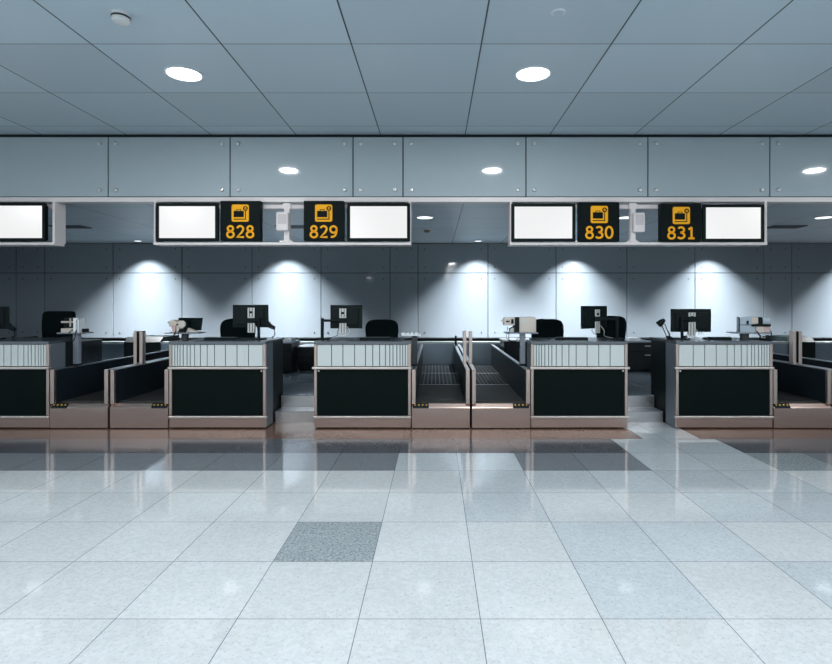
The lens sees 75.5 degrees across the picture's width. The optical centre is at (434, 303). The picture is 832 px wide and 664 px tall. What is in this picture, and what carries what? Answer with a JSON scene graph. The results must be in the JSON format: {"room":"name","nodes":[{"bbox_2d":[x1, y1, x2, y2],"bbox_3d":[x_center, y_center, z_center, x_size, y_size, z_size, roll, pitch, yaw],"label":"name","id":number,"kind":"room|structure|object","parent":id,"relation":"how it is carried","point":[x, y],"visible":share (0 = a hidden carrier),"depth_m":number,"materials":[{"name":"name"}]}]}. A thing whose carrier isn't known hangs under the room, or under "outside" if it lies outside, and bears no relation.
{"room":"public hall","nodes":[
{"label":"public hall","id":0,"kind":"room"},
{"bbox_2d":[275,366,412,422],"bbox_3d":[-1.800,1.395,8.928,2.920,0.310,3.825,0,0,0],"label":"floor","id":1,"kind":"structure","parent":0,"point":[297,398],"depth_m":7.30,"materials":[{"name":"grey tile"}]},
{"bbox_2d":[220,319,254,336],"bbox_3d":[-2.964,0.730,7.976,0.630,1.020,0.573,0,0,-9],"label":"office chair","id":2,"kind":"object","parent":1,"relation":"on","point":[227,329],"visible":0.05,"depth_m":8.11,"materials":[{"name":"black plastic"}]},
{"bbox_2d":[283,340,299,372],"bbox_3d":[-2.690,0.960,9.900,0.256,0.560,0.600,0,0,0],"label":"filing cabinet","id":3,"kind":"object","parent":1,"relation":"on","point":[290,350],"visible":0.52,"depth_m":9.62,"materials":[{"name":"black metal"}]},
{"bbox_2d":[283,337,295,341],"bbox_3d":[-2.690,0.650,9.870,0.200,0.060,0.300,0,0,0],"label":"paper tray","id":4,"kind":"object","parent":3,"relation":"on","point":[285,339],"visible":0.82,"depth_m":9.73,"materials":[{"name":"grey plastic"}]},
{"bbox_2d":[297,344,314,370],"bbox_3d":[-1.900,1.010,10.210,1.296,0.460,0.620,0,0,0],"label":"base cabinet","id":5,"kind":"object","parent":1,"relation":"on","point":[305,351],"visible":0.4,"depth_m":9.90,"materials":[{"name":"black"}]},
{"bbox_2d":[365,319,397,336],"bbox_3d":[-0.820,0.740,8.127,0.630,1.000,0.573,0,0,0],"label":"office chair","id":6,"kind":"object","parent":1,"relation":"on","point":[379,327],"visible":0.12,"depth_m":8.27,"materials":[{"name":"fabric"}]},
{"bbox_2d":[0,421,831,663],"bbox_3d":[0.000,1.550,-5.850,24.000,0.001,36.300,0,0,0],"label":"floor","id":7,"kind":"structure","parent":0,"point":[277,543],"depth_m":3.45,"materials":[{"name":"tile"}]},
{"bbox_2d":[0,337,82,427],"bbox_3d":[-5.397,1.008,7.064,1.230,1.085,0.852,0,0,0],"label":"check-in counter","id":8,"kind":"object","parent":7,"relation":"on","point":[26,363],"depth_m":6.67,"materials":[{"name":"metal"},{"name":"laminate"}]},
{"bbox_2d":[0,306,16,338],"bbox_3d":[-5.870,0.248,7.090,0.608,0.431,0.180,0,0,0],"label":"monitor","id":9,"kind":"object","parent":8,"relation":"on","point":[5,323],"visible":1,"depth_m":7.12,"materials":[{"name":"black plastic"}]},
{"bbox_2d":[0,337,82,343],"bbox_3d":[-5.390,0.478,7.073,1.200,0.027,0.834,0,0,0],"label":"countertop","id":10,"kind":"structure","parent":8,"relation":"on","point":[51,339],"depth_m":7.03,"materials":[{"name":"grey"}]},
{"bbox_2d":[50,331,168,427],"bbox_3d":[-4.419,0.960,8.745,0.722,1.180,4.180,0,0,0],"label":"conveyor","id":11,"kind":"object","parent":7,"relation":"on","point":[83,391],"visible":0.52,"depth_m":6.79,"materials":[{"name":"stainless steel"},{"name":"black rubber"}]},
{"bbox_2d":[57,332,93,365],"bbox_3d":[-4.803,0.595,7.173,0.340,0.437,0.235,0,0,0],"label":"stand","id":12,"kind":"object","parent":11,"relation":"on","point":[77,342],"visible":0.91,"depth_m":7.11,"materials":[{"name":"grey metal"}]},
{"bbox_2d":[61,318,88,341],"bbox_3d":[-4.783,0.344,7.130,0.300,0.321,0.199,0,0,0],"label":"printer","id":13,"kind":"object","parent":12,"relation":"on","point":[71,325],"visible":0.99,"depth_m":7.08,"materials":[{"name":"white plastic"}]},
{"bbox_2d":[57,332,93,333],"bbox_3d":[-4.803,0.385,7.173,0.340,0.016,0.235,0,0,0],"label":"shelf","id":14,"kind":"object","parent":12,"relation":"attached to","point":[59,332],"depth_m":7.06,"materials":[{"name":"grey metal"}]},
{"bbox_2d":[110,331,169,427],"bbox_3d":[-3.671,0.960,8.745,0.722,1.180,4.180,0,0,0],"label":"conveyor","id":15,"kind":"object","parent":7,"relation":"on","point":[141,389],"visible":0.52,"depth_m":6.76,"materials":[{"name":"stainless steel"},{"name":"black rubber"}]},
{"bbox_2d":[165,332,205,339],"bbox_3d":[-3.332,0.595,7.173,0.446,0.437,0.235,0,0,0],"label":"stand","id":16,"kind":"object","parent":15,"relation":"on","point":[184,336],"visible":0.37,"depth_m":7.11,"materials":[{"name":"grey metal"}]},
{"bbox_2d":[168,318,202,339],"bbox_3d":[-3.342,0.349,7.134,0.426,0.325,0.211,0,0,0],"label":"printer","id":17,"kind":"object","parent":16,"relation":"on","point":[182,325],"visible":0.92,"depth_m":7.13,"materials":[{"name":"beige plastic"}]},
{"bbox_2d":[165,332,205,333],"bbox_3d":[-3.332,0.385,7.173,0.446,0.016,0.235,0,0,0],"label":"shelf","id":18,"kind":"object","parent":16,"relation":"attached to","point":[166,332],"depth_m":7.06,"materials":[{"name":"grey metal"}]},
{"bbox_2d":[168,337,283,427],"bbox_3d":[-2.693,1.008,7.064,1.230,1.085,0.852,0,0,0],"label":"check-in counter","id":19,"kind":"object","parent":7,"relation":"on","point":[238,383],"depth_m":6.67,"materials":[{"name":"metal"},{"name":"laminate"}]},
{"bbox_2d":[204,337,238,339],"bbox_3d":[-2.796,0.447,7.050,0.400,0.034,0.160,0,0,0],"label":"keyboard","id":20,"kind":"object","parent":19,"relation":"on","point":[205,338],"visible":1,"depth_m":6.97,"materials":[{"name":"black plastic"}]},
{"bbox_2d":[169,337,283,342],"bbox_3d":[-2.700,0.478,7.073,1.200,0.027,0.834,0,0,0],"label":"countertop","id":21,"kind":"structure","parent":19,"relation":"on","point":[269,339],"depth_m":6.84,"materials":[{"name":"grey stone"}]},
{"bbox_2d":[233,305,274,339],"bbox_3d":[-2.402,0.237,7.090,0.565,0.453,0.180,0,0,0],"label":"monitor","id":22,"kind":"object","parent":19,"relation":"on","point":[250,316],"visible":1,"depth_m":7.10,"materials":[{"name":"black plastic"}]},
{"bbox_2d":[312,337,411,427],"bbox_3d":[-0.907,1.008,7.064,1.230,1.085,0.852,0,0,0],"label":"check-in counter","id":23,"kind":"object","parent":7,"relation":"on","point":[358,383],"depth_m":6.67,"materials":[{"name":"metal"},{"name":"laminate"},{"name":"plastic"}]},
{"bbox_2d":[316,305,361,339],"bbox_3d":[-1.260,0.239,7.090,0.591,0.451,0.180,0,0,0],"label":"monitor","id":24,"kind":"object","parent":23,"relation":"on","point":[342,317],"visible":1,"depth_m":7.10,"materials":[{"name":"black plastic"}]},
{"bbox_2d":[317,337,411,342],"bbox_3d":[-0.900,0.478,7.073,1.200,0.027,0.834,0,0,0],"label":"countertop","id":25,"kind":"structure","parent":23,"relation":"on","point":[401,339],"depth_m":6.94,"materials":[{"name":"grey"}]},
{"bbox_2d":[360,337,391,339],"bbox_3d":[-0.775,0.447,7.050,0.400,0.034,0.160,0,0,0],"label":"keyboard","id":26,"kind":"object","parent":23,"relation":"on","point":[361,338],"visible":1,"depth_m":6.97,"materials":[{"name":"black plastic"}]},
{"bbox_2d":[412,331,469,427],"bbox_3d":[0.072,0.960,8.745,0.722,1.180,4.180,0,0,0],"label":"conveyor","id":27,"kind":"object","parent":7,"relation":"on","point":[440,393],"visible":1,"depth_m":7.04,"materials":[{"name":"steel"},{"name":"rubber"}]},
{"bbox_2d":[402,334,420,365],"bbox_3d":[-0.313,0.609,7.173,0.253,0.411,0.235,0,0,0],"label":"tray stand","id":28,"kind":"object","parent":27,"relation":"on","point":[414,337],"visible":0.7,"depth_m":7.11,"materials":[{"name":"grey metal"}]},
{"bbox_2d":[401,332,417,334],"bbox_3d":[-0.335,0.391,7.140,0.218,0.026,0.140,0,0,0],"label":"paper slip","id":29,"kind":"object","parent":28,"relation":"on","point":[402,333],"visible":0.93,"depth_m":7.07,"materials":[{"name":"white paper"}]},
{"bbox_2d":[83,335,831,364],"bbox_3d":[0.000,1.113,11.305,21.000,0.875,0.930,0,0,0],"label":"conveyor","id":30,"kind":"object","parent":7,"relation":"on","point":[436,351],"visible":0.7,"depth_m":10.87,"materials":[{"name":"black metal"}]},
{"bbox_2d":[458,331,529,427],"bbox_3d":[0.820,0.960,8.745,0.722,1.180,4.180,0,0,0],"label":"conveyor","id":31,"kind":"object","parent":7,"relation":"on","point":[500,390],"visible":0.96,"depth_m":6.96,"materials":[{"name":"metal"},{"name":"rubber"}]},
{"bbox_2d":[504,332,537,365],"bbox_3d":[1.145,0.595,7.173,0.426,0.437,0.235,0,0,0],"label":"stand","id":32,"kind":"object","parent":31,"relation":"on","point":[522,335],"visible":0.94,"depth_m":7.11,"materials":[{"name":"grey metal"}]},
{"bbox_2d":[501,317,535,345],"bbox_3d":[1.107,0.374,7.150,0.449,0.402,0.240,0,0,0],"label":"printer","id":33,"kind":"object","parent":32,"relation":"on","point":[520,324],"visible":1,"depth_m":7.06,"materials":[{"name":"beige plastic"}]},
{"bbox_2d":[504,332,537,333],"bbox_3d":[1.145,0.385,7.173,0.426,0.016,0.235,0,0,0],"label":"shelf","id":34,"kind":"object","parent":32,"relation":"attached to","point":[504,332],"depth_m":7.06,"materials":[{"name":"grey metal"}]},
{"bbox_2d":[527,337,629,427],"bbox_3d":[1.797,1.008,7.064,1.230,1.085,0.852,0,0,0],"label":"check-in counter","id":35,"kind":"object","parent":7,"relation":"on","point":[574,383],"depth_m":6.67,"materials":[{"name":"metal"},{"name":"black laminate"},{"name":"glass"}]},
{"bbox_2d":[554,337,587,339],"bbox_3d":[1.786,0.447,7.050,0.400,0.034,0.160,0,0,0],"label":"keyboard","id":36,"kind":"object","parent":35,"relation":"on","point":[556,338],"visible":1,"depth_m":6.97,"materials":[{"name":"black plastic"}]},
{"bbox_2d":[527,337,626,342],"bbox_3d":[1.790,0.478,7.073,1.200,0.027,0.834,0,0,0],"label":"countertop","id":37,"kind":"structure","parent":35,"relation":"on","point":[546,339],"depth_m":6.84,"materials":[{"name":"grey"}]},
{"bbox_2d":[581,306,623,339],"bbox_3d":[2.186,0.245,7.126,0.578,0.438,0.317,0,0,0],"label":"monitor","id":38,"kind":"object","parent":35,"relation":"on","point":[592,317],"visible":1,"depth_m":7.06,"materials":[{"name":"black plastic"}]},
{"bbox_2d":[649,337,773,427],"bbox_3d":[3.583,1.008,7.064,1.230,1.085,0.852,0,0,0],"label":"check-in counter","id":39,"kind":"object","parent":7,"relation":"on","point":[698,382],"depth_m":6.67,"materials":[{"name":"metal"},{"name":"black laminate"},{"name":"glass"}]},
{"bbox_2d":[656,319,675,339],"bbox_3d":[3.017,0.327,7.020,0.246,0.273,0.108,0,0,0],"label":"desk lamp","id":40,"kind":"object","parent":39,"relation":"on","point":[660,322],"visible":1,"depth_m":7.00,"materials":[{"name":"black plastic"}]},
{"bbox_2d":[671,309,710,339],"bbox_3d":[3.398,0.265,7.090,0.529,0.398,0.180,0,0,0],"label":"monitor","id":41,"kind":"object","parent":39,"relation":"on","point":[691,321],"visible":0.99,"depth_m":7.10,"materials":[{"name":"black plastic"}]},
{"bbox_2d":[649,337,768,343],"bbox_3d":[3.590,0.478,7.073,1.200,0.027,0.834,0,0,0],"label":"countertop","id":42,"kind":"structure","parent":39,"relation":"on","point":[692,339],"depth_m":6.84,"materials":[{"name":"grey stone"}]},
{"bbox_2d":[703,337,731,339],"bbox_3d":[3.702,0.445,7.050,0.300,0.037,0.160,0,0,0],"label":"keyboard","id":43,"kind":"object","parent":39,"relation":"on","point":[707,338],"visible":1,"depth_m":6.97,"materials":[{"name":"black plastic"}]},
{"bbox_2d":[684,331,831,427],"bbox_3d":[4.562,0.960,8.745,0.722,1.180,4.180,0,0,0],"label":"conveyor","id":44,"kind":"object","parent":7,"relation":"on","point":[799,390],"visible":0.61,"depth_m":6.79,"materials":[{"name":"metal"},{"name":"rubber"}]},
{"bbox_2d":[773,331,831,406],"bbox_3d":[5.310,0.960,8.745,0.722,1.180,4.180,0,0,0],"label":"conveyor","id":45,"kind":"object","parent":7,"relation":"on","point":[819,363],"visible":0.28,"depth_m":7.68,"materials":[{"name":"metal"},{"name":"rubber"}]},
{"bbox_2d":[0,0,831,133],"bbox_3d":[0.000,-2.215,-8.580,24.000,0.130,30.840,0,0,0],"label":"ceiling","id":46,"kind":"structure","parent":0,"point":[267,66],"depth_m":4.88,"materials":[{"name":"tile"}]},
{"bbox_2d":[110,9,130,25],"bbox_3d":[-2.340,-2.127,4.000,0.136,0.066,0.136,0,0,0],"label":"smoke detector","id":47,"kind":"object","parent":46,"relation":"attached to","point":[120,17],"visible":1,"depth_m":3.96,"materials":[{"name":"white plastic"}]},
{"bbox_2d":[164,65,203,81],"bbox_3d":[-2.350,-2.152,5.030,0.341,0.013,0.341,0,0,0],"label":"recessed light","id":48,"kind":"object","parent":46,"relation":"in","point":[183,73],"visible":1,"depth_m":5.01,"materials":[{"name":"white"}]},
{"bbox_2d":[166,68,200,80],"bbox_3d":[-2.350,-2.155,5.030,0.301,0.005,0.301,0,0,0],"label":"diffuser","id":49,"kind":"object","parent":48,"relation":"attached to","point":[183,74],"depth_m":5.04,"materials":[{"name":"white plastic"}]},
{"bbox_2d":[515,65,551,81],"bbox_3d":[0.918,-2.152,5.030,0.341,0.013,0.341,0,0,0],"label":"recessed light","id":50,"kind":"object","parent":46,"relation":"in","point":[534,73],"visible":1,"depth_m":5.01,"materials":[{"name":"white plastic"}]},
{"bbox_2d":[517,68,548,80],"bbox_3d":[0.918,-2.155,5.030,0.301,0.005,0.301,0,0,0],"label":"diffuser","id":51,"kind":"object","parent":50,"relation":"attached to","point":[523,74],"depth_m":5.04,"materials":[{"name":"white plastic"}]},
{"bbox_2d":[551,8,565,15],"bbox_3d":[0.912,-2.154,3.970,0.104,0.013,0.104,0,0,0],"label":"ceiling disc","id":52,"kind":"object","parent":46,"relation":"attached to","point":[558,11],"visible":1,"depth_m":3.96,"materials":[{"name":"white"}]},
{"bbox_2d":[0,243,831,337],"bbox_3d":[-0.231,0.093,12.119,24.462,2.913,0.262,0,0,0],"label":"wall","id":53,"kind":"structure","parent":0,"point":[431,290],"depth_m":12.00,"materials":[{"name":"grey paint"}]},
{"bbox_2d":[0,204,831,242],"bbox_3d":[0.000,-1.423,9.625,24.000,0.120,5.350,0,0,0],"label":"ceiling","id":54,"kind":"structure","parent":0,"point":[109,223],"depth_m":8.98,"materials":[{"name":"metal"}]},
{"bbox_2d":[48,225,91,228],"bbox_3d":[-6.430,-1.357,9.450,0.580,0.013,0.320,0,0,0],"label":"ceiling vent","id":55,"kind":"object","parent":54,"relation":"in","point":[67,226],"visible":0.65,"depth_m":9.48,"materials":[{"name":"black metal"}]},
{"bbox_2d":[274,225,303,228],"bbox_3d":[-2.490,-1.357,9.450,0.580,0.013,0.320,0,0,0],"label":"ceiling vent","id":56,"kind":"object","parent":54,"relation":"in","point":[292,226],"visible":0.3,"depth_m":9.36,"materials":[{"name":"black metal"}]},
{"bbox_2d":[416,216,433,218],"bbox_3d":[-0.160,-1.355,8.420,0.275,0.013,0.275,0,0,0],"label":"recessed light","id":57,"kind":"object","parent":54,"relation":"in","point":[418,217],"visible":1,"depth_m":8.42,"materials":[{"name":"white"}]},
{"bbox_2d":[423,228,430,232],"bbox_3d":[-0.145,-1.328,9.740,0.150,0.070,0.150,0,0,0],"label":"smoke detector","id":58,"kind":"object","parent":54,"relation":"attached to","point":[426,230],"visible":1,"depth_m":9.69,"materials":[{"name":"white plastic"}]},
{"bbox_2d":[767,225,807,228],"bbox_3d":[6.160,-1.357,9.450,0.580,0.013,0.320,0,0,0],"label":"ceiling vent","id":59,"kind":"object","parent":54,"relation":"in","point":[773,226],"visible":0.91,"depth_m":9.36,"materials":[{"name":"black metal"}]},
{"bbox_2d":[813,216,831,218],"bbox_3d":[6.100,-1.355,8.420,0.275,0.013,0.275,0,0,0],"label":"recessed light","id":60,"kind":"object","parent":54,"relation":"in","point":[819,217],"visible":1,"depth_m":8.42,"materials":[{"name":"white"}]},
{"bbox_2d":[0,134,831,196],"bbox_3d":[0.000,-1.802,6.878,24.000,0.917,0.144,0,0,0],"label":"wall","id":61,"kind":"structure","parent":0,"point":[31,165],"depth_m":6.83,"materials":[{"name":"grey"}]},
{"bbox_2d":[628,372,662,422],"bbox_3d":[2.690,1.395,8.928,2.920,0.310,3.825,0,0,0],"label":"steps","id":62,"kind":"structure","parent":0,"point":[641,409],"depth_m":7.30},
{"bbox_2d":[500,338,529,366],"bbox_3d":[1.950,0.950,10.100,1.396,0.580,0.600,0,0,0],"label":"storage cabinet","id":63,"kind":"object","parent":62,"relation":"on","point":[512,349],"visible":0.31,"depth_m":9.80,"materials":[{"name":"black metal"}]},
{"bbox_2d":[531,319,563,336],"bbox_3d":[1.744,0.735,8.126,0.630,1.010,0.573,0,0,-3],"label":"office chair","id":64,"kind":"object","parent":62,"relation":"on","point":[544,327],"visible":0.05,"depth_m":8.27,"materials":[{"name":"black plastic"}]},
{"bbox_2d":[596,316,625,340],"bbox_3d":[2.522,0.710,8.015,0.573,1.060,0.630,0,0,-36],"label":"office chair","id":65,"kind":"object","parent":62,"relation":"on","point":[610,331],"visible":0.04,"depth_m":8.05,"materials":[{"name":"black plastic"}]},
{"bbox_2d":[625,339,650,371],"bbox_3d":[3.680,0.960,10.091,0.616,0.560,0.618,0,0,0],"label":"base cabinet","id":66,"kind":"object","parent":62,"relation":"on","point":[639,352],"visible":0.53,"depth_m":9.80,"materials":[{"name":"black metal"}]},
{"bbox_2d":[625,337,640,340],"bbox_3d":[3.722,0.656,10.120,0.204,0.048,0.280,0,0,0],"label":"paper stack","id":67,"kind":"object","parent":66,"relation":"on","point":[626,338],"visible":0.86,"depth_m":9.98,"materials":[{"name":"white paper"}]},
{"bbox_2d":[726,332,770,339],"bbox_3d":[4.188,0.963,7.173,0.466,1.173,0.235,0,0,0],"label":"stand","id":68,"kind":"object","parent":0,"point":[742,335],"visible":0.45,"depth_m":7.11,"materials":[{"name":"black plastic"}]},
{"bbox_2d":[726,332,770,333],"bbox_3d":[4.188,0.385,7.173,0.466,0.016,0.235,0,0,0],"label":"shelf","id":69,"kind":"object","parent":68,"relation":"attached to","point":[726,332],"depth_m":7.06,"materials":[{"name":"grey metal"}]},
{"bbox_2d":[737,317,771,340],"bbox_3d":[4.215,0.341,7.129,0.425,0.341,0.202,0,0,0],"label":"printer","id":70,"kind":"object","parent":68,"relation":"on","point":[744,324],"visible":0.91,"depth_m":7.07,"materials":[{"name":"grey plastic"}]},
{"bbox_3d":[-6.920,1.395,9.170,4.160,0.310,3.340,0,0,0],"label":"floor","id":71,"kind":"structure","parent":0,"visible":0},
{"bbox_2d":[31,311,75,336],"bbox_3d":[-5.780,0.675,8.076,0.611,1.130,0.573,0,0,0],"label":"office chair","id":72,"kind":"object","parent":71,"relation":"on","point":[52,325],"visible":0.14,"depth_m":8.22,"materials":[{"name":"fabric"}]},
{"bbox_2d":[81,339,101,363],"bbox_3d":[-6.750,0.960,10.100,0.616,0.560,0.600,0,0,0],"label":"storage cabinet","id":73,"kind":"object","parent":71,"relation":"on","point":[91,349],"visible":0.41,"depth_m":10.08,"materials":[{"name":"black"}]},
{"bbox_3d":[-12.100,-0.365,-5.850,0.200,3.830,36.300,0,0,0],"label":"wall","id":74,"kind":"structure","parent":0,"visible":0},
{"bbox_2d":[0,203,47,240],"bbox_3d":[-5.296,-1.035,6.822,0.780,0.484,0.134,0,0,0],"label":"display screen","id":75,"kind":"object","parent":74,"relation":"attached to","point":[18,221],"visible":1,"depth_m":6.77,"materials":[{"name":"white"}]},
{"bbox_2d":[0,202,65,245],"bbox_3d":[-6.439,-1.021,6.893,3.250,0.548,0.215,0,0,0],"label":"sign frame","id":76,"kind":"object","parent":74,"relation":"hanging from","point":[58,209],"visible":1,"depth_m":6.85,"materials":[{"name":"white metal"}]},
{"bbox_2d":[155,203,218,240],"bbox_3d":[-3.123,-1.032,6.822,0.786,0.478,0.134,0,0,0],"label":"display screen","id":77,"kind":"object","parent":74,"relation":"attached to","point":[173,221],"visible":1,"depth_m":6.77,"materials":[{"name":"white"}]},
{"bbox_2d":[220,201,262,240],"bbox_3d":[-2.449,-1.048,6.819,0.503,0.501,0.140,0,0,0],"label":"sign","id":78,"kind":"object","parent":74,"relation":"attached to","point":[239,220],"visible":1,"depth_m":6.76,"materials":[{"name":"black"}]},
{"bbox_2d":[153,202,411,245],"bbox_3d":[-1.933,-1.021,6.893,3.256,0.548,0.215,0,0,0],"label":"sign frame","id":79,"kind":"object","parent":74,"relation":"hanging from","point":[287,207],"visible":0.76,"depth_m":6.79,"materials":[{"name":"white metal"}]},
{"bbox_2d":[276,212,288,230],"bbox_3d":[-1.933,-1.045,6.817,0.155,0.236,0.081,0,0,0],"label":"wall speaker","id":80,"kind":"object","parent":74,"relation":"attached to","point":[282,218],"visible":1,"depth_m":6.78,"materials":[{"name":"white plastic"}]},
{"bbox_2d":[278,214,285,223],"bbox_3d":[-1.930,-1.075,6.779,0.110,0.126,0.004,0,0,0],"label":"grille","id":81,"kind":"object","parent":80,"relation":"attached to","point":[281,217],"depth_m":6.78,"materials":[{"name":"grey"}]},
{"bbox_2d":[304,201,344,240],"bbox_3d":[-1.400,-1.048,6.819,0.503,0.501,0.140,0,0,0],"label":"sign","id":82,"kind":"object","parent":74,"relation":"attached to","point":[323,220],"visible":1,"depth_m":6.76,"materials":[{"name":"black plastic"}]},
{"bbox_2d":[347,203,409,240],"bbox_3d":[-0.711,-1.032,6.822,0.792,0.478,0.134,0,0,0],"label":"display screen","id":83,"kind":"object","parent":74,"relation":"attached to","point":[365,221],"visible":1,"depth_m":6.77,"materials":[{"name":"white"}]},
{"bbox_2d":[0,197,831,203],"bbox_3d":[0.000,-1.327,6.880,24.000,0.060,0.120,0,0,0],"label":"trim","id":84,"kind":"structure","parent":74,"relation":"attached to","point":[63,200],"depth_m":6.82,"materials":[{"name":"white metal"}]},
{"bbox_2d":[511,203,574,241],"bbox_3d":[1.365,-1.026,6.822,0.805,0.478,0.134,0,0,0],"label":"display screen","id":85,"kind":"object","parent":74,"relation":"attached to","point":[530,222],"visible":1,"depth_m":6.77,"materials":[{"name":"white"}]},
{"bbox_2d":[577,202,618,241],"bbox_3d":[2.066,-1.034,6.819,0.509,0.493,0.140,0,0,0],"label":"sign","id":86,"kind":"object","parent":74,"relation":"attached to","point":[596,221],"visible":1,"depth_m":6.76,"materials":[{"name":"black plastic"}]},
{"bbox_2d":[508,202,767,245],"bbox_3d":[2.576,-1.021,6.893,3.256,0.548,0.215,0,0,0],"label":"sign frame","id":87,"kind":"object","parent":74,"relation":"hanging from","point":[631,207],"visible":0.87,"depth_m":6.80,"materials":[{"name":"white metal"}]},
{"bbox_2d":[632,213,644,232],"bbox_3d":[2.584,-1.033,6.817,0.148,0.249,0.081,0,0,0],"label":"wall speaker","id":88,"kind":"object","parent":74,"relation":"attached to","point":[638,219],"visible":1,"depth_m":6.78,"materials":[{"name":"white plastic"}]},
{"bbox_2d":[636,214,643,224],"bbox_3d":[2.586,-1.065,6.779,0.103,0.134,0.004,0,0,0],"label":"grille","id":89,"kind":"object","parent":88,"relation":"attached to","point":[639,217],"depth_m":6.78,"materials":[{"name":"grey metal"}]},
{"bbox_2d":[658,203,700,241],"bbox_3d":[3.098,-1.025,6.819,0.509,0.486,0.140,0,0,0],"label":"sign","id":90,"kind":"object","parent":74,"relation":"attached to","point":[677,222],"visible":1,"depth_m":6.76,"materials":[{"name":"black plastic"}]},
{"bbox_2d":[701,204,763,241],"bbox_3d":[3.758,-1.020,6.822,0.774,0.470,0.134,0,0,0],"label":"display screen","id":91,"kind":"object","parent":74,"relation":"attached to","point":[719,222],"visible":1,"depth_m":6.77,"materials":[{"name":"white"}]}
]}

